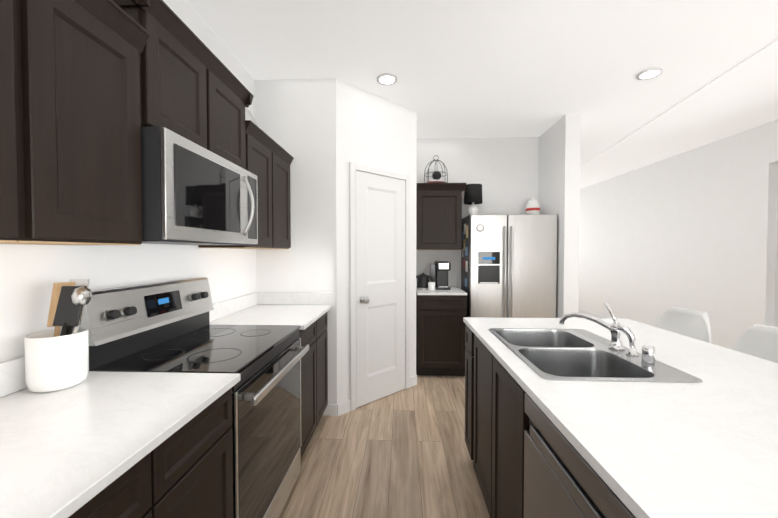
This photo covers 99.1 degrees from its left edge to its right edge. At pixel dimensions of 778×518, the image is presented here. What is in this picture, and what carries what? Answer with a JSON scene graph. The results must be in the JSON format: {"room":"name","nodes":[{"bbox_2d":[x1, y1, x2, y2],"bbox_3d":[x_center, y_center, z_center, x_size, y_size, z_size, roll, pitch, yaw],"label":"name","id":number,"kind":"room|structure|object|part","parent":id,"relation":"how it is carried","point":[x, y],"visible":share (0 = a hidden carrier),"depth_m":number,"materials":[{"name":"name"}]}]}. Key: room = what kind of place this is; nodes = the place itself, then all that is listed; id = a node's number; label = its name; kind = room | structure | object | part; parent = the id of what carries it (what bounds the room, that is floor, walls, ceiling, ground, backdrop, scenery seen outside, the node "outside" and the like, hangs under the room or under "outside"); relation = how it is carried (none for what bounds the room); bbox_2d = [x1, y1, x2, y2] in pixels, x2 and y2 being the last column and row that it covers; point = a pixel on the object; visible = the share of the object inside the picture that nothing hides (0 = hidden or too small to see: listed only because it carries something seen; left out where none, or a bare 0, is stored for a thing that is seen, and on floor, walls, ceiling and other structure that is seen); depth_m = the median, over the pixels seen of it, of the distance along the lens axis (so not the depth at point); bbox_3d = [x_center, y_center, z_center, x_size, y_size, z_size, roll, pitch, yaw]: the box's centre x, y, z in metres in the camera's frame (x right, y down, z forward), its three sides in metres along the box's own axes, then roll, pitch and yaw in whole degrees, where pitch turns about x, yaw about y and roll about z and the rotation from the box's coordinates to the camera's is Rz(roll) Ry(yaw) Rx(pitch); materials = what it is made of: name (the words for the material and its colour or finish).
{"room":"kitchen","nodes":[
{"label":"kitchen","id":0,"kind":"room"},
{"bbox_2d":[0,0,255,361],"bbox_3d":[-1.262,-0.048,1.039,0.200,2.740,6.580,0,1,2],"label":"wall","id":1,"kind":"structure","parent":0,"point":[30,275],"depth_m":1.39,"materials":[{"name":"paint"}]},
{"bbox_2d":[0,0,39,244],"bbox_3d":[-1.032,-0.383,0.505,0.297,0.690,0.586,0,1,2],"label":"upper cabinet","id":2,"kind":"object","parent":1,"relation":"attached to","point":[19,174],"depth_m":0.80,"materials":[{"name":"brown wood"}]},
{"bbox_2d":[36,0,151,244],"bbox_3d":[-1.013,-0.394,0.986,0.297,0.690,0.377,0,1,2],"label":"upper cabinet","id":3,"kind":"object","parent":1,"relation":"attached to","point":[89,89],"depth_m":0.97,"materials":[{"name":"brown wood"}]},
{"bbox_2d":[100,0,211,151],"bbox_3d":[-0.997,-0.693,1.361,0.297,0.428,0.382,0,1,2],"label":"upper cabinet","id":4,"kind":"object","parent":1,"relation":"attached to","point":[181,73],"depth_m":1.32,"materials":[{"name":"brown wood"}]},
{"bbox_2d":[141,126,257,244],"bbox_3d":[-0.930,-0.274,1.558,0.416,0.405,0.752,0,1,2],"label":"microwave","id":5,"kind":"object","parent":4,"relation":"attached to","point":[193,193],"visible":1,"depth_m":1.33,"materials":[{"name":"grey metal"}]},
{"bbox_2d":[212,64,251,172],"bbox_3d":[-0.982,-0.701,1.742,0.297,0.428,0.382,0,1,2],"label":"upper cabinet","id":6,"kind":"object","parent":1,"relation":"attached to","point":[231,133],"depth_m":1.75,"materials":[{"name":"brown wood"}]},
{"bbox_2d":[198,128,275,248],"bbox_3d":[-0.967,-0.418,2.131,0.297,0.690,0.379,0,1,2],"label":"upper cabinet","id":7,"kind":"object","parent":1,"relation":"attached to","point":[263,154],"depth_m":2.20,"materials":[{"name":"brown wood"}]},
{"bbox_2d":[276,148,291,248],"bbox_3d":[-0.952,-0.427,2.513,0.297,0.690,0.386,0,1,2],"label":"upper cabinet","id":8,"kind":"object","parent":1,"relation":"attached to","point":[283,213],"depth_m":2.53,"materials":[{"name":"brown wood"}]},
{"bbox_2d":[245,107,258,126],"bbox_3d":[-1.011,-0.979,2.450,0.117,0.306,0.325,0,1,2],"label":"platter","id":9,"kind":"object","parent":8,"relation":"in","point":[248,115],"visible":0.23,"depth_m":2.49,"materials":[{"name":"white ceramic"}]},
{"bbox_2d":[254,78,416,414],"bbox_3d":[-0.394,-0.099,3.421,1.345,2.740,1.450,0,1,2],"label":"wall","id":10,"kind":"structure","parent":0,"point":[323,132],"depth_m":2.71,"materials":[{"name":"paint"}]},
{"bbox_2d":[337,162,416,415],"bbox_3d":[-0.068,0.235,3.020,0.956,2.090,0.020,-1,2,-43],"label":"door frame","id":11,"kind":"structure","parent":10,"relation":"attached to","point":[344,407],"depth_m":2.81,"materials":[{"name":"white wood"}]},
{"bbox_2d":[356,171,404,406],"bbox_3d":[-0.041,0.260,3.001,0.594,2.016,0.082,-1,2,-43],"label":"pantry door","id":12,"kind":"structure","parent":10,"relation":"in","point":[380,284],"depth_m":3.01,"materials":[{"name":"white wood"}]},
{"bbox_3d":[-0.204,0.354,2.845,0.063,0.063,0.070,-1,2,-43],"label":"pantry door knob","id":13,"kind":"part","parent":12,"relation":"part of","materials":[{"name":"silver metal"}]},
{"bbox_2d":[279,373,489,517],"bbox_3d":[1.487,1.323,3.371,5.710,0.100,11.400,0,1,2],"label":"floor","id":14,"kind":"structure","parent":0,"point":[403,453],"depth_m":2.12,"materials":[{"name":"brown wood"}]},
{"bbox_2d":[68,442,163,517],"bbox_3d":[-0.877,0.887,0.592,0.602,0.884,0.457,0,1,2],"label":"base cabinet","id":15,"kind":"object","parent":14,"relation":"on","point":[138,492],"depth_m":0.75,"materials":[{"name":"black wood"}]},
{"bbox_2d":[0,292,331,517],"bbox_3d":[-0.839,0.367,1.180,0.630,0.126,3.077,0,1,2],"label":"countertop","id":16,"kind":"structure","parent":15,"relation":"on","point":[67,453],"depth_m":0.86,"materials":[{"name":"white stone"}]},
{"bbox_2d":[24,327,88,392],"bbox_3d":[-1.060,0.320,1.064,0.146,0.171,0.146,0,1,2],"label":"utensil crock","id":17,"kind":"object","parent":16,"relation":"on","point":[53,364],"visible":0.94,"depth_m":1.01,"materials":[{"name":"white ceramic"}]},
{"bbox_2d":[47,279,91,336],"bbox_3d":[-1.055,0.222,1.090,0.139,0.303,0.131,0,1,2],"label":"utensils","id":18,"kind":"object","parent":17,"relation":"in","point":[71,299],"visible":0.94,"depth_m":1.08,"materials":[{"name":"brown wood"}]},
{"bbox_2d":[79,277,308,517],"bbox_3d":[-0.793,0.712,1.574,0.647,1.192,0.758,0,1,2],"label":"range","id":19,"kind":"object","parent":14,"relation":"on","point":[165,327],"visible":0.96,"depth_m":1.44,"materials":[{"name":"grey metal"}]},
{"bbox_2d":[164,388,232,517],"bbox_3d":[-0.860,0.878,1.009,0.602,0.884,0.378,0,1,2],"label":"base cabinet","id":20,"kind":"object","parent":14,"relation":"on","point":[185,471],"depth_m":1.01,"materials":[{"name":"black wood"}]},
{"bbox_2d":[299,318,319,457],"bbox_3d":[-0.815,0.854,2.149,0.602,0.884,0.376,0,1,2],"label":"base cabinet","id":21,"kind":"object","parent":14,"relation":"on","point":[310,362],"depth_m":2.18,"materials":[{"name":"black wood"}]},
{"bbox_2d":[320,312,327,418],"bbox_3d":[-0.800,0.845,2.532,0.602,0.884,0.391,0,1,2],"label":"base cabinet","id":22,"kind":"object","parent":14,"relation":"on","point":[323,319],"depth_m":2.56,"materials":[{"name":"black wood"}]},
{"bbox_2d":[416,292,466,375],"bbox_3d":[0.571,0.818,3.811,0.520,0.884,0.626,0,1,2],"label":"base cabinet","id":23,"kind":"object","parent":14,"relation":"on","point":[440,337],"visible":0.79,"depth_m":3.50,"materials":[{"name":"black wood"}]},
{"bbox_2d":[416,278,466,294],"bbox_3d":[0.571,0.311,3.796,0.520,0.126,0.635,0,1,2],"label":"countertop","id":24,"kind":"structure","parent":23,"relation":"on","point":[455,289],"depth_m":3.60,"materials":[{"name":"white stone"}]},
{"bbox_2d":[416,273,433,289],"bbox_3d":[0.411,0.253,3.812,0.214,0.187,0.152,0,1,2],"label":"kettle","id":25,"kind":"object","parent":24,"relation":"on","point":[423,281],"visible":0.85,"depth_m":3.76,"materials":[{"name":"black plastic"}]},
{"bbox_2d":[428,282,434,290],"bbox_3d":[0.474,0.304,3.690,0.079,0.090,0.079,0,1,2],"label":"mug","id":26,"kind":"object","parent":24,"relation":"on","point":[431,286],"visible":1,"depth_m":3.66,"materials":[{"name":"white ceramic"}]},
{"bbox_2d":[429,261,450,289],"bbox_3d":[0.591,0.186,3.867,0.222,0.320,0.272,0,1,2],"label":"coffee maker","id":27,"kind":"object","parent":24,"relation":"on","point":[438,271],"visible":0.94,"depth_m":3.82,"materials":[{"name":"black plastic"}]},
{"bbox_2d":[465,325,529,488],"bbox_3d":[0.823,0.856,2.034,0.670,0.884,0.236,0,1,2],"label":"base cabinet","id":28,"kind":"object","parent":14,"relation":"on","point":[497,421],"depth_m":1.50,"materials":[{"name":"black wood"}]},
{"bbox_2d":[463,317,777,517],"bbox_3d":[0.960,0.423,0.900,1.046,0.026,2.520,0,1,2],"label":"countertop","id":29,"kind":"structure","parent":28,"relation":"on","point":[707,447],"depth_m":0.84,"materials":[{"name":"white stone"}]},
{"bbox_2d":[559,302,624,349],"bbox_3d":[0.935,0.291,1.537,0.205,0.200,0.208,0,1,2],"label":"faucet","id":30,"kind":"object","parent":29,"relation":"on","point":[616,340],"visible":0.9,"depth_m":1.47,"materials":[{"name":"silver metal"}]},
{"bbox_2d":[488,328,701,382],"bbox_3d":[0.796,0.396,1.472,0.530,0.004,0.750,0,1,2],"label":"sink","id":31,"kind":"object","parent":29,"relation":"in","point":[660,371],"visible":0.96,"depth_m":1.26,"materials":[{"name":"silver metal"}]},
{"bbox_2d":[616,323,638,355],"bbox_3d":[0.991,0.331,1.380,0.075,0.127,0.059,0,1,2],"label":"sprayer","id":32,"kind":"object","parent":31,"relation":"on","point":[629,333],"visible":1,"depth_m":1.37,"materials":[{"name":"silver metal"}]},
{"bbox_2d":[642,345,654,363],"bbox_3d":[1.003,0.365,1.283,0.041,0.063,0.041,0,1,2],"label":"air gap","id":33,"kind":"object","parent":31,"relation":"on","point":[648,353],"visible":1,"depth_m":1.27,"materials":[{"name":"silver metal"}]},
{"bbox_2d":[461,214,556,317],"bbox_3d":[1.335,0.390,3.780,0.912,1.742,0.595,0,1,2],"label":"fridge","id":34,"kind":"object","parent":14,"relation":"on","point":[512,266],"visible":0.5,"depth_m":3.53,"materials":[{"name":"grey metal"}]},
{"bbox_2d":[464,184,481,214],"bbox_3d":[0.983,-0.672,3.879,0.210,0.375,0.210,0,1,2],"label":"table lamp","id":35,"kind":"object","parent":34,"relation":"on","point":[472,195],"visible":0.83,"depth_m":3.80,"materials":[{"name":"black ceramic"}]},
{"bbox_2d":[462,224,483,286],"bbox_3d":[0.947,-0.046,3.775,0.146,0.720,0.497,0,1,2],"label":"fridge magnets","id":36,"kind":"object","parent":34,"relation":"attached to","point":[479,227],"visible":0.98,"depth_m":3.74,"materials":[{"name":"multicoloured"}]},
{"bbox_2d":[526,197,539,213],"bbox_3d":[1.667,-0.602,3.843,0.159,0.236,0.159,0,1,2],"label":"cookie jar","id":37,"kind":"object","parent":34,"relation":"on","point":[533,206],"visible":0.92,"depth_m":3.79,"materials":[{"name":"white ceramic"}]},
{"bbox_2d":[524,393,635,517],"bbox_3d":[0.753,0.886,0.803,0.641,0.877,0.593,0,1,2],"label":"dishwasher","id":38,"kind":"object","parent":14,"relation":"on","point":[563,478],"visible":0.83,"depth_m":0.87,"materials":[{"name":"grey metal"}]},
{"bbox_2d":[656,307,710,342],"bbox_3d":[1.637,0.805,2.022,0.508,0.998,0.431,0,1,2],"label":"stool","id":39,"kind":"object","parent":14,"relation":"on","point":[694,324],"visible":0.12,"depth_m":2.07,"materials":[{"name":"white plastic"}]},
{"bbox_2d":[733,324,777,362],"bbox_3d":[1.617,0.816,1.513,0.508,0.998,0.431,0,1,2],"label":"stool","id":40,"kind":"object","parent":14,"relation":"on","point":[758,341],"visible":0.08,"depth_m":1.61,"materials":[{"name":"white plastic"}]},
{"bbox_2d":[416,136,539,288],"bbox_3d":[0.470,-0.115,4.187,3.010,2.740,0.150,0,1,2],"label":"wall","id":41,"kind":"structure","parent":0,"point":[512,175],"depth_m":4.06,"materials":[{"name":"paint"}]},
{"bbox_2d":[416,183,465,249],"bbox_3d":[0.596,-0.484,3.919,0.560,0.752,0.353,0,1,2],"label":"upper cabinet","id":42,"kind":"object","parent":41,"relation":"attached to","point":[438,216],"visible":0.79,"depth_m":3.79,"materials":[{"name":"brown wood"}]},
{"bbox_2d":[424,155,447,182],"bbox_3d":[0.555,-1.044,3.928,0.288,0.366,0.288,0,1,2],"label":"cloche","id":43,"kind":"object","parent":42,"relation":"on","point":[436,176],"visible":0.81,"depth_m":3.89,"materials":[{"name":"black metal"}]},
{"bbox_2d":[186,0,777,188],"bbox_3d":[1.487,-1.511,3.310,5.710,0.112,11.400,0,1,2],"label":"ceiling","id":44,"kind":"structure","parent":0,"point":[491,68],"depth_m":2.42,"materials":[{"name":"paint"}]},
{"bbox_2d":[377,73,397,84],"bbox_3d":[-0.015,-1.445,2.671,0.170,0.012,0.170,0,1,2],"label":"recessed light","id":45,"kind":"object","parent":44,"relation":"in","point":[387,79],"visible":1,"depth_m":2.66,"materials":[{"name":"white"}]},
{"bbox_2d":[636,67,663,79],"bbox_3d":[2.033,-1.443,2.589,0.170,0.012,0.170,0,1,2],"label":"recessed light","id":46,"kind":"object","parent":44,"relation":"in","point":[650,73],"visible":0.98,"depth_m":2.58,"materials":[{"name":"white"}]},
{"bbox_2d":[536,114,580,317],"bbox_3d":[1.882,-0.105,3.725,0.150,2.740,0.660,0,1,2],"label":"wall","id":47,"kind":"structure","parent":0,"point":[558,148],"depth_m":3.41,"materials":[{"name":"paint"}]},
{"bbox_2d":[579,119,777,349],"bbox_3d":[4.139,-0.095,3.235,0.200,2.740,11.400,0,1,2],"label":"wall","id":48,"kind":"structure","parent":0,"point":[694,229],"depth_m":4.47,"materials":[{"name":"paint"}]},
{"bbox_2d":[578,309,606,317],"bbox_3d":[4.033,1.227,3.267,0.013,0.095,11.000,0,1,2],"label":"baseboard","id":49,"kind":"structure","parent":48,"relation":"attached to","point":[579,310],"depth_m":6.87,"materials":[{"name":"white"}]},
{"bbox_2d":[774,182,777,326],"bbox_3d":[4.142,-0.094,2.944,0.072,1.830,1.220,0,1,2],"label":"window","id":50,"kind":"structure","parent":48,"relation":"in","point":[776,299],"depth_m":3.55,"materials":[{"name":"white"}]}
]}

